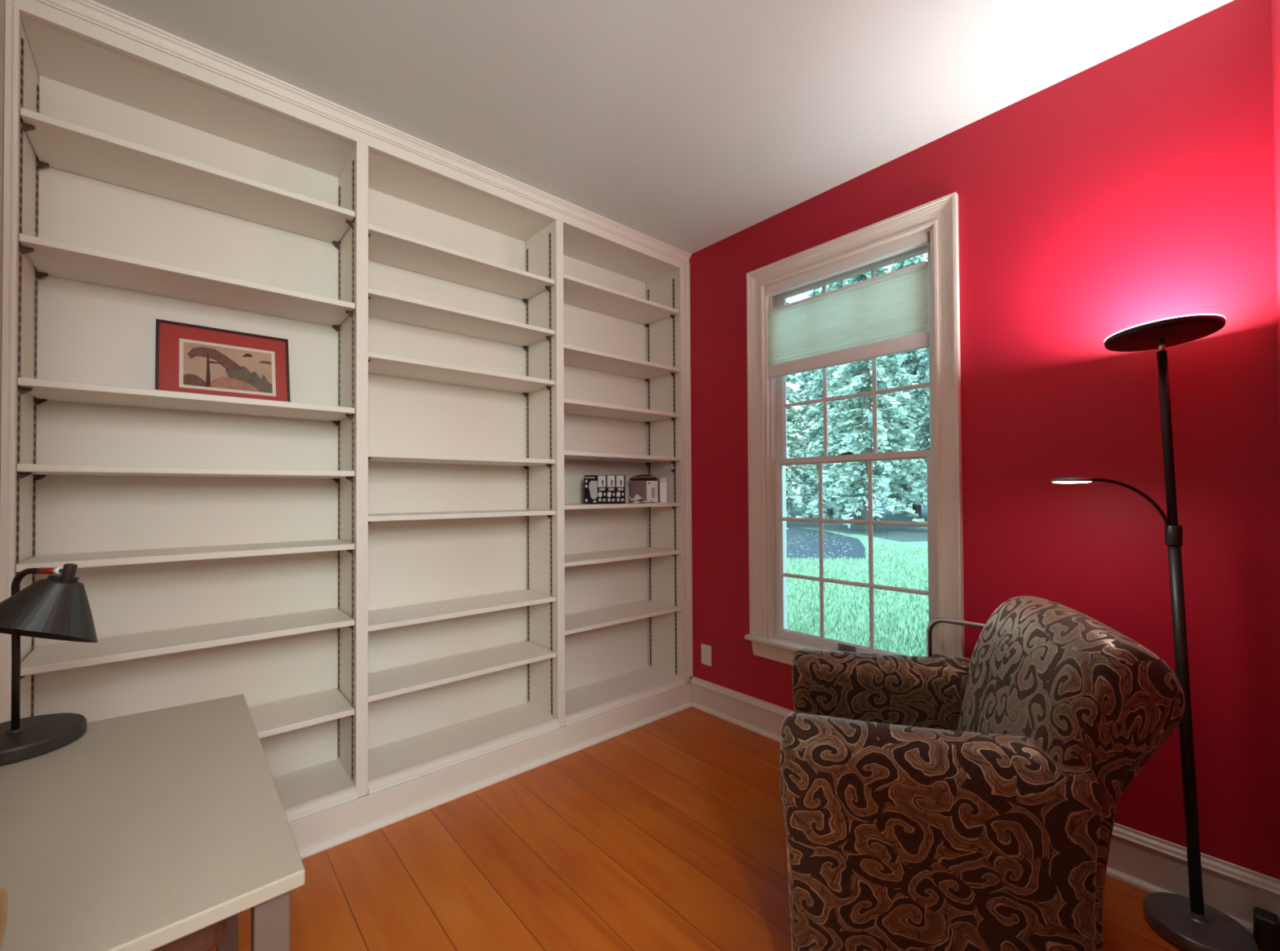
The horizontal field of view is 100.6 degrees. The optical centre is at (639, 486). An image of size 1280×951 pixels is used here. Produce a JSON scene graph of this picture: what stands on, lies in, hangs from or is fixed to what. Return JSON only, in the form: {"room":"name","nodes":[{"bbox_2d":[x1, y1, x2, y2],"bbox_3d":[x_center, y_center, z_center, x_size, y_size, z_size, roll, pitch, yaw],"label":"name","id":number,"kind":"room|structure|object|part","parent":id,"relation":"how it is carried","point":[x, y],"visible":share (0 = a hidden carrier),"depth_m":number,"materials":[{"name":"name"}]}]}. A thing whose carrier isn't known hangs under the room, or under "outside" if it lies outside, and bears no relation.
{"room":"library","nodes":[
{"label":"library","id":0,"kind":"room"},
{"bbox_2d":[0,0,5,490],"bbox_3d":[-0.980,-0.067,0.560,0.100,2.440,2.488,0,-1,-41],"label":"wall","id":1,"kind":"structure","parent":0,"point":[2,2],"depth_m":1.29,"materials":[{"name":"beige paint"}]},
{"bbox_2d":[0,886,8,950],"bbox_3d":[-0.244,0.117,0.095,0.101,2.030,0.583,0,-1,-41],"label":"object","id":2,"kind":"structure","parent":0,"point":[3,895],"depth_m":0.30,"materials":[{"name":"brown wood"}]},
{"bbox_2d":[33,74,648,758],"bbox_3d":[-0.841,-0.044,2.323,2.432,2.440,0.019,0,-1,-41],"label":"wall","id":3,"kind":"structure","parent":0,"point":[38,74],"depth_m":2.04,"materials":[{"name":"white paint"}]},
{"bbox_2d":[92,0,1234,253],"bbox_3d":[0.267,-1.323,0.732,3.192,0.060,3.910,0,-1,-41],"label":"ceiling","id":4,"kind":"structure","parent":0,"point":[687,126],"depth_m":1.64,"materials":[{"name":"paint"}]},
{"bbox_2d":[211,706,1264,950],"bbox_3d":[0.223,1.172,0.645,3.032,0.050,3.910,0,-1,-41],"label":"floor","id":5,"kind":"structure","parent":0,"point":[668,833],"depth_m":1.63,"materials":[{"name":"brown wood"}]},
{"bbox_2d":[0,693,305,950],"bbox_3d":[-0.744,0.783,0.688,0.420,0.740,0.719,0,-1,-41],"label":"desk","id":6,"kind":"object","parent":5,"relation":"on","point":[153,830],"visible":1,"depth_m":0.62,"materials":[{"name":"white laminate"}]},
{"bbox_2d":[0,563,97,766],"bbox_3d":[-0.991,0.271,0.853,0.172,0.292,0.162,0,-1,-41],"label":"desk lamp","id":7,"kind":"object","parent":6,"relation":"on","point":[55,606],"visible":1,"depth_m":0.84,"materials":[{"name":"black metal"}]},
{"bbox_3d":[-0.982,0.261,0.850,0.045,0.260,0.010,0,-1,0],"label":"stem","id":8,"kind":"part","parent":7,"relation":"part of","materials":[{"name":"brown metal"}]},
{"bbox_3d":[-0.979,0.207,0.857,0.148,0.129,0.151,0,-1,-41],"label":"lamp shade","id":9,"kind":"part","parent":7,"relation":"part of","materials":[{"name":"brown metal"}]},
{"bbox_3d":[-0.691,0.471,0.635,0.294,0.082,0.402,0,-1,-41],"label":"drawer","id":10,"kind":"part","parent":6,"relation":"part of","materials":[{"name":"brown wood"}]},
{"bbox_3d":[-0.792,0.797,1.020,0.032,0.722,0.032,0,-1,-41],"label":"leg","id":11,"kind":"part","parent":6,"relation":"part of","materials":[{"name":"grey wood"}]},
{"bbox_3d":[-0.396,0.788,0.567,0.032,0.722,0.032,0,-1,-41],"label":"leg","id":12,"kind":"part","parent":6,"relation":"part of","materials":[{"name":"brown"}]},
{"bbox_2d":[0,0,693,858],"bbox_3d":[-0.728,-0.046,2.193,2.430,2.440,0.321,0,-1,-41],"label":"bookcase","id":13,"kind":"object","parent":5,"relation":"on","point":[358,561],"visible":0.95,"depth_m":1.91,"materials":[{"name":"white paint"}]},
{"bbox_3d":[-1.549,-0.099,1.297,0.013,2.270,0.010,0,-1,-41],"label":"scribe moulding","id":14,"kind":"part","parent":13,"relation":"part of","materials":[{"name":"white paint"}]},
{"bbox_3d":[-1.649,-0.019,1.415,0.016,2.376,0.264,0,-1,-41],"label":"panel","id":15,"kind":"part","parent":13,"relation":"part of","materials":[{"name":"white paint"}]},
{"bbox_3d":[-1.349,0.207,1.668,0.760,0.020,0.268,0,-1,-41],"label":"shelf","id":16,"kind":"part","parent":13,"relation":"part of","materials":[{"name":"white paint"}]},
{"bbox_3d":[-1.351,-0.043,1.671,0.760,0.020,0.268,0,-1,-41],"label":"shelf","id":17,"kind":"part","parent":13,"relation":"part of","materials":[{"name":"white paint"}]},
{"bbox_3d":[-1.442,-0.016,1.776,0.767,2.376,0.005,0,-1,-41],"label":"panel","id":18,"kind":"part","parent":13,"relation":"part of","materials":[{"name":"white paint"}]},
{"bbox_3d":[-1.352,-0.259,1.674,0.760,0.020,0.268,0,-1,-41],"label":"shelf","id":19,"kind":"part","parent":13,"relation":"part of","materials":[{"name":"white paint"}]},
{"bbox_3d":[-1.354,-0.620,1.679,0.760,0.020,0.268,0,-1,-41],"label":"shelf","id":20,"kind":"part","parent":13,"relation":"part of","materials":[{"name":"white paint"}]},
{"bbox_3d":[-1.348,0.466,1.664,0.760,0.020,0.268,0,-1,-41],"label":"shelf","id":21,"kind":"part","parent":13,"relation":"part of","materials":[{"name":"white paint"}]},
{"bbox_3d":[-1.356,-0.938,1.683,0.760,0.020,0.268,0,-1,-41],"label":"shelf","id":22,"kind":"part","parent":13,"relation":"part of","materials":[{"name":"white paint"}]},
{"bbox_3d":[-1.361,-1.196,1.690,0.769,0.015,0.262,0,-1,-41],"label":"panel","id":23,"kind":"part","parent":13,"relation":"part of","materials":[{"name":"white paint"}]},
{"bbox_2d":[155,319,290,401],"bbox_3d":[-1.384,-0.397,1.779,0.352,0.264,0.074,0,-1,-41],"label":"framed picture","id":24,"kind":"object","parent":13,"relation":"on","point":[192,358],"visible":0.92,"depth_m":1.77,"materials":[{"name":"red paper"}]},
{"bbox_2d":[183,342,272,393],"bbox_3d":[-1.376,-0.394,1.781,0.235,0.144,0.035,0,-1,-41],"label":"print","id":25,"kind":"object","parent":24,"relation":"attached to","point":[220,367],"depth_m":1.78},
{"bbox_3d":[-1.346,0.769,1.660,0.760,0.020,0.268,0,-1,-41],"label":"shelf","id":26,"kind":"part","parent":13,"relation":"part of","materials":[{"name":"white paint"}]},
{"bbox_3d":[-1.347,1.037,1.661,0.769,0.018,0.262,0,-1,-41],"label":"panel","id":27,"kind":"part","parent":13,"relation":"part of","materials":[{"name":"white paint"}]},
{"bbox_3d":[-0.657,-1.226,2.120,2.427,0.082,0.018,0,-1,-41],"label":"frieze rail","id":28,"kind":"part","parent":13,"relation":"part of","materials":[{"name":"white paint"}]},
{"bbox_3d":[-1.052,-0.016,1.938,0.030,2.376,0.264,0,-1,-41],"label":"panel","id":29,"kind":"part","parent":13,"relation":"part of","materials":[{"name":"white paint"}]},
{"bbox_3d":[-0.642,-1.245,2.103,2.430,0.046,0.026,0,-1,-41],"label":"crown moulding","id":30,"kind":"part","parent":13,"relation":"part of","materials":[{"name":"white paint"}]},
{"bbox_3d":[-0.840,-0.012,2.304,0.769,2.376,0.005,0,-1,-41],"label":"panel","id":31,"kind":"part","parent":13,"relation":"part of","materials":[{"name":"white paint"}]},
{"bbox_3d":[-0.758,-1.193,2.218,0.771,0.015,0.262,0,-1,-41],"label":"panel","id":32,"kind":"part","parent":13,"relation":"part of","materials":[{"name":"white paint"}]},
{"bbox_3d":[-0.753,-0.906,2.211,0.762,0.020,0.268,0,-1,-41],"label":"shelf","id":33,"kind":"part","parent":13,"relation":"part of","materials":[{"name":"white paint"}]},
{"bbox_3d":[-0.745,1.040,2.188,0.771,0.018,0.262,0,-1,-41],"label":"panel","id":34,"kind":"part","parent":13,"relation":"part of","materials":[{"name":"white paint"}]},
{"bbox_3d":[-0.747,0.118,2.197,0.762,0.020,0.268,0,-1,-41],"label":"shelf","id":35,"kind":"part","parent":13,"relation":"part of","materials":[{"name":"white paint"}]},
{"bbox_3d":[-0.749,-0.108,2.200,0.762,0.020,0.268,0,-1,-41],"label":"shelf","id":36,"kind":"part","parent":13,"relation":"part of","materials":[{"name":"white paint"}]},
{"bbox_3d":[-0.751,-0.457,2.205,0.762,0.020,0.268,0,-1,-41],"label":"shelf","id":37,"kind":"part","parent":13,"relation":"part of","materials":[{"name":"white paint"}]},
{"bbox_3d":[-0.752,-0.681,2.208,0.762,0.020,0.268,0,-1,-41],"label":"shelf","id":38,"kind":"part","parent":13,"relation":"part of","materials":[{"name":"white paint"}]},
{"bbox_3d":[-0.743,0.743,2.189,0.762,0.020,0.268,0,-1,-41],"label":"shelf","id":39,"kind":"part","parent":13,"relation":"part of","materials":[{"name":"white paint"}]},
{"bbox_3d":[-0.745,0.499,2.192,0.762,0.020,0.268,0,-1,-41],"label":"shelf","id":40,"kind":"part","parent":13,"relation":"part of","materials":[{"name":"white paint"}]},
{"bbox_3d":[-0.636,1.115,2.071,2.414,0.112,0.014,0,-1,-41],"label":"board","id":41,"kind":"part","parent":13,"relation":"part of","materials":[{"name":"white paint"}]},
{"bbox_3d":[-0.449,-0.013,2.466,0.030,2.376,0.264,0,-1,-41],"label":"panel","id":42,"kind":"part","parent":13,"relation":"part of","materials":[{"name":"white paint"}]},
{"bbox_2d":[584,475,625,503],"bbox_3d":[-0.177,0.018,2.678,0.203,0.143,0.082,0,-1,-4],"label":"carton","id":43,"kind":"object","parent":13,"relation":"on","point":[598,489],"visible":0.99,"depth_m":2.64,"materials":[{"name":"black cardboard"}]},
{"bbox_3d":[-0.243,-0.009,2.826,0.751,2.376,0.005,0,-1,-41],"label":"panel","id":44,"kind":"part","parent":13,"relation":"part of","materials":[{"name":"white paint"}]},
{"bbox_3d":[-0.162,-1.189,2.741,0.753,0.015,0.262,0,-1,-41],"label":"panel","id":45,"kind":"part","parent":13,"relation":"part of","materials":[{"name":"white paint"}]},
{"bbox_3d":[-0.157,-0.945,2.734,0.744,0.020,0.268,0,-1,-41],"label":"shelf","id":46,"kind":"part","parent":13,"relation":"part of","materials":[{"name":"white paint"}]},
{"bbox_3d":[-0.148,1.044,2.711,0.753,0.018,0.262,0,-1,-41],"label":"panel","id":47,"kind":"part","parent":13,"relation":"part of","materials":[{"name":"white paint"}]},
{"bbox_3d":[-0.154,-0.382,2.727,0.744,0.020,0.268,0,-1,-41],"label":"shelf","id":48,"kind":"part","parent":13,"relation":"part of","materials":[{"name":"white paint"}]},
{"bbox_3d":[-0.155,-0.628,2.730,0.744,0.020,0.268,0,-1,-41],"label":"shelf","id":49,"kind":"part","parent":13,"relation":"part of","materials":[{"name":"white paint"}]},
{"bbox_3d":[-0.151,0.099,2.720,0.744,0.020,0.268,0,-1,-41],"label":"shelf","id":50,"kind":"part","parent":13,"relation":"part of","materials":[{"name":"white paint"}]},
{"bbox_3d":[-0.152,-0.146,2.723,0.744,0.020,0.268,0,-1,-41],"label":"shelf","id":51,"kind":"part","parent":13,"relation":"part of","materials":[{"name":"white paint"}]},
{"bbox_3d":[-0.147,0.660,2.713,0.744,0.020,0.268,0,-1,-41],"label":"shelf","id":52,"kind":"part","parent":13,"relation":"part of","materials":[{"name":"white paint"}]},
{"bbox_3d":[-0.149,0.356,2.717,0.744,0.020,0.268,0,-1,-41],"label":"shelf","id":53,"kind":"part","parent":13,"relation":"part of","materials":[{"name":"white paint"}]},
{"bbox_2d":[630,480,657,502],"bbox_3d":[0.023,0.032,2.880,0.082,0.118,0.132,0,-1,-41],"label":"carton","id":54,"kind":"object","parent":13,"relation":"on","point":[646,490],"visible":0.88,"depth_m":2.84,"materials":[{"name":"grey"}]},
{"bbox_2d":[629,474,657,480],"bbox_3d":[0.018,-0.046,2.877,0.152,0.033,0.085,0,-1,-1],"label":"pouch","id":55,"kind":"object","parent":54,"relation":"on","point":[644,477],"visible":1,"depth_m":2.85,"materials":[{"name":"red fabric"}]},
{"bbox_3d":[0.065,0.031,2.831,0.079,0.116,0.001,0,-1,-41],"label":"white panel","id":56,"kind":"part","parent":54,"relation":"part of","materials":[{"name":"white cardboard"}]},
{"bbox_2d":[651,488,655,497],"bbox_3d":[0.070,0.037,2.834,0.028,0.054,0.001,0,-1,-41],"label":"mug","id":57,"kind":"object","parent":54,"relation":"on","point":[653,490],"depth_m":2.83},
{"bbox_2d":[631,500,662,503],"bbox_3d":[0.038,0.081,2.757,0.171,0.015,0.060,0,-1,-43],"label":"paper sheet","id":58,"kind":"object","parent":13,"relation":"on","point":[634,501],"visible":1,"depth_m":2.76,"materials":[{"name":"white paper"}]},
{"bbox_2d":[627,493,646,500],"bbox_3d":[-0.015,0.054,2.750,0.101,0.039,0.045,0,-1,-33],"label":"paper sheet","id":59,"kind":"object","parent":58,"relation":"on","point":[637,496],"visible":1,"depth_m":2.75,"materials":[{"name":"white paper"}]},
{"bbox_2d":[658,477,666,502],"bbox_3d":[0.124,0.022,2.894,0.039,0.136,0.052,0,-1,-4],"label":"carton","id":60,"kind":"object","parent":13,"relation":"on","point":[662,481],"visible":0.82,"depth_m":2.87,"materials":[{"name":"white cardboard"}]},
{"bbox_3d":[0.150,-0.009,2.991,0.054,2.376,0.264,0,-1,-41],"label":"panel","id":61,"kind":"part","parent":13,"relation":"part of","materials":[{"name":"white paint"}]},
{"bbox_3d":[0.264,-0.096,2.883,0.028,2.245,0.014,0,-1,-41],"label":"scribe moulding","id":62,"kind":"part","parent":13,"relation":"part of","materials":[{"name":"white paint"}]},
{"bbox_2d":[926,617,985,657],"bbox_3d":[1.127,0.802,1.782,0.044,0.688,0.316,0,-1,-41],"label":"folding chair","id":63,"kind":"object","parent":5,"relation":"on","point":[931,626],"visible":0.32,"depth_m":1.87,"materials":[{"name":"silver metal"}]},
{"bbox_3d":[1.132,0.776,1.788,0.030,0.362,0.268,0,-1,-41],"label":"seat panel","id":64,"kind":"part","parent":63,"relation":"part of","materials":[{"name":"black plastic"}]},
{"bbox_2d":[779,595,1184,950],"bbox_3d":[0.783,0.729,1.421,0.751,0.850,0.769,-1,-1,19],"label":"armchair","id":65,"kind":"object","parent":5,"relation":"on","point":[930,803],"visible":1,"depth_m":1.12,"materials":[{"name":"brown fabric"}]},
{"bbox_3d":[0.807,0.846,1.730,0.596,0.624,0.177,-1,-1,19],"label":"arm","id":66,"kind":"part","parent":65,"relation":"part of"},
{"bbox_3d":[0.614,0.839,1.160,0.596,0.624,0.177,-1,-1,19],"label":"arm","id":67,"kind":"part","parent":65,"relation":"part of"},
{"bbox_3d":[0.996,0.719,1.316,0.282,0.844,0.646,-1,-1,19],"label":"backrest","id":68,"kind":"part","parent":65,"relation":"part of","materials":[{"name":"brown fabric"}]},
{"bbox_2d":[1051,313,1258,950],"bbox_3d":[1.310,0.369,1.391,0.434,1.562,0.227,-1,-1,16],"label":"floor lamp","id":69,"kind":"object","parent":5,"relation":"on","point":[1189,923],"visible":1,"depth_m":1.36,"materials":[{"name":"black metal"}]},
{"bbox_2d":[1052,481,1090,483],"bbox_3d":[1.120,-0.011,1.380,0.078,0.007,0.078,0,-1,-41],"label":"diffuser","id":70,"kind":"object","parent":69,"relation":"attached to","point":[1052,482],"depth_m":1.37,"materials":[{"name":"white plastic"}]},
{"bbox_2d":[1253,906,1279,950],"bbox_3d":[1.542,1.107,1.343,0.052,0.082,0.098,0,-1,-41],"label":"power adapter","id":71,"kind":"object","parent":5,"relation":"on","point":[1266,924],"visible":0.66,"depth_m":1.31,"materials":[{"name":"black plastic"}]},
{"bbox_2d":[785,298,829,528],"bbox_3d":[6.280,-4.572,24.915,4.496,12.949,4.633,0,-1,-1],"label":"conifer tree","id":72,"kind":"object","parent":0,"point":[796,451],"visible":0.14,"depth_m":24.21,"materials":[{"name":"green plant"}]},
{"bbox_2d":[688,0,1279,879],"bbox_3d":[1.413,0.184,1.707,0.150,2.940,3.910,0,-1,-41],"label":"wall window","id":73,"kind":"structure","parent":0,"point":[1136,187],"depth_m":1.59,"materials":[{"name":"red paint"}]},
{"bbox_2d":[701,643,711,666],"bbox_3d":[0.349,0.888,2.798,0.007,0.105,0.069,0,-1,-41],"label":"wall plate","id":74,"kind":"object","parent":73,"relation":"attached to","point":[706,650],"visible":1,"depth_m":2.79,"materials":[{"name":"white plastic"}]},
{"bbox_2d":[766,232,929,378],"bbox_3d":[0.848,-0.735,2.269,0.030,0.435,0.725,0,-1,-41],"label":"cellular shade","id":75,"kind":"object","parent":73,"relation":"attached to","point":[886,314],"visible":1,"depth_m":2.21,"materials":[{"name":"white fabric"}]},
{"bbox_3d":[0.846,-0.834,2.272,0.021,0.014,0.718,0,-1,-41],"label":"rail","id":76,"kind":"part","parent":75,"relation":"part of","materials":[{"name":"white plastic"}]},
{"bbox_3d":[0.848,-0.547,2.268,0.025,0.060,0.720,0,-1,-41],"label":"rail","id":77,"kind":"part","parent":75,"relation":"part of","materials":[{"name":"white plastic"}]},
{"bbox_2d":[744,191,964,665],"bbox_3d":[0.896,-0.118,2.287,0.237,1.845,0.949,0,-1,-41],"label":"window","id":78,"kind":"structure","parent":73,"relation":"attached to","point":[767,460],"depth_m":2.21,"materials":[{"name":"white paint"}]},
{"bbox_3d":[0.912,-0.521,2.308,0.002,0.771,0.645,0,-1,-41],"label":"pane","id":79,"kind":"part","parent":78,"relation":"part of","materials":[{"name":"clear glass"}]},
{"bbox_3d":[0.912,-0.525,2.308,0.034,0.839,0.727,0,-1,-41],"label":"sash","id":80,"kind":"part","parent":78,"relation":"part of","materials":[{"name":"white plastic"}]},
{"bbox_3d":[0.889,0.287,2.273,0.035,0.842,0.727,0,-1,-41],"label":"sash","id":81,"kind":"part","parent":78,"relation":"part of","materials":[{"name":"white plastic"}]},
{"bbox_2d":[690,675,1279,934],"bbox_3d":[0.948,1.087,2.094,0.033,0.149,2.046,0,-1,-41],"label":"baseboard","id":82,"kind":"structure","parent":73,"relation":"attached to","point":[1146,862],"depth_m":1.51,"materials":[{"name":"white paint"}]},
{"bbox_2d":[1270,0,1279,423],"bbox_3d":[0.752,-0.078,0.504,2.432,2.440,0.120,0,-1,-41],"label":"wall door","id":83,"kind":"structure","parent":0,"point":[1274,4],"depth_m":1.25,"materials":[{"name":"red paint"}]},
{"label":"outside","id":84,"kind":"structure","parent":0,"visible":0},
{"bbox_2d":[786,525,866,559],"bbox_3d":[4.041,1.866,20.764,7.064,0.056,16.937,0,-1,-4],"label":"driveway","id":85,"kind":"structure","parent":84,"point":[858,550],"depth_m":15.72,"materials":[{"name":"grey asphalt"}]},
{"bbox_2d":[786,531,853,558],"bbox_3d":[5.516,1.772,17.551,3.563,0.014,10.568,-1,-1,12],"label":"fallen leaves","id":86,"kind":"object","parent":85,"relation":"on","point":[804,531],"visible":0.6,"depth_m":16.33,"materials":[{"name":"beige plant"}]},
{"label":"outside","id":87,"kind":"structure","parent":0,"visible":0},
{"bbox_2d":[786,503,928,656],"bbox_3d":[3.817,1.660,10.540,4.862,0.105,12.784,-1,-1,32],"label":"grass","id":88,"kind":"structure","parent":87,"point":[846,623],"depth_m":7.55,"materials":[{"name":"green plant"}]},
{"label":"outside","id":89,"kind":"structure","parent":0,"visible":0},
{"bbox_2d":[786,504,927,542],"bbox_3d":[14.727,2.106,43.445,44.800,0.054,58.000,0,-1,-41],"label":"woodland","id":90,"kind":"object","parent":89,"point":[897,533],"visible":0.24,"depth_m":23.79,"materials":[{"name":"green plant"}]},
{"bbox_2d":[786,442,795,517],"bbox_3d":[8.052,-5.531,34.505,4.633,15.107,4.496,-1,-1,37],"label":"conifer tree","id":91,"kind":"object","parent":90,"relation":"on","point":[788,510],"visible":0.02,"depth_m":33.42,"materials":[{"name":"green plant"}]},
{"bbox_2d":[795,369,838,515],"bbox_3d":[12.988,-5.536,36.396,4.496,15.107,4.633,0,-1,-7],"label":"conifer tree","id":92,"kind":"object","parent":90,"relation":"on","point":[829,512],"visible":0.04,"depth_m":36.32,"materials":[{"name":"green plant"}]},
{"bbox_2d":[787,284,848,507],"bbox_3d":[14.534,-8.529,43.055,6.465,21.225,6.457,0,-1,-3],"label":"conifer tree","id":93,"kind":"object","parent":90,"relation":"on","point":[806,378],"visible":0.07,"depth_m":42.79,"materials":[{"name":"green plant"}]},
{"bbox_2d":[795,279,892,519],"bbox_3d":[11.783,-6.553,30.977,5.172,16.980,5.166,0,-1,9],"label":"conifer tree","id":94,"kind":"object","parent":90,"relation":"on","point":[814,495],"visible":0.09,"depth_m":30.86,"materials":[{"name":"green plant"}]},
{"bbox_2d":[804,355,904,524],"bbox_3d":[10.448,-3.935,25.610,4.494,11.616,4.530,-1,-1,35],"label":"broadleaf tree","id":95,"kind":"object","parent":90,"relation":"on","point":[851,406],"visible":0.05,"depth_m":25.72,"materials":[{"name":"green plant"}]},
{"bbox_2d":[795,267,927,532],"bbox_3d":[9.034,-5.454,21.258,5.172,14.554,5.286,0,-1,-31],"label":"conifer tree","id":96,"kind":"object","parent":90,"relation":"on","point":[860,440],"visible":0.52,"depth_m":20.70,"materials":[{"name":"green plant"}]},
{"bbox_2d":[871,258,927,514],"bbox_3d":[18.887,-7.807,38.274,6.023,19.639,5.845,0,-1,-14],"label":"conifer tree","id":97,"kind":"object","parent":90,"relation":"on","point":[899,265],"visible":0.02,"depth_m":37.98,"materials":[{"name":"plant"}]},
{"bbox_2d":[875,254,929,517],"bbox_3d":[16.763,-6.563,32.506,5.172,16.980,5.166,0,-1,-26],"label":"conifer tree","id":98,"kind":"object","parent":90,"relation":"on","point":[912,368],"visible":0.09,"depth_m":32.22,"materials":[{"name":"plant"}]},
{"bbox_2d":[891,257,929,515],"bbox_3d":[15.405,-5.673,27.252,4.496,15.107,4.633,-1,-1,13],"label":"conifer tree","id":99,"kind":"object","parent":90,"relation":"on","point":[923,429],"visible":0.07,"depth_m":27.47,"materials":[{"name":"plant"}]},
{"bbox_2d":[915,347,929,405],"bbox_3d":[13.935,-3.999,22.377,4.749,11.616,4.551,-1,-1,30],"label":"broadleaf tree","id":100,"kind":"object","parent":90,"relation":"on","point":[926,380],"visible":0.02,"depth_m":22.50,"materials":[{"name":"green plant"}]}
]}

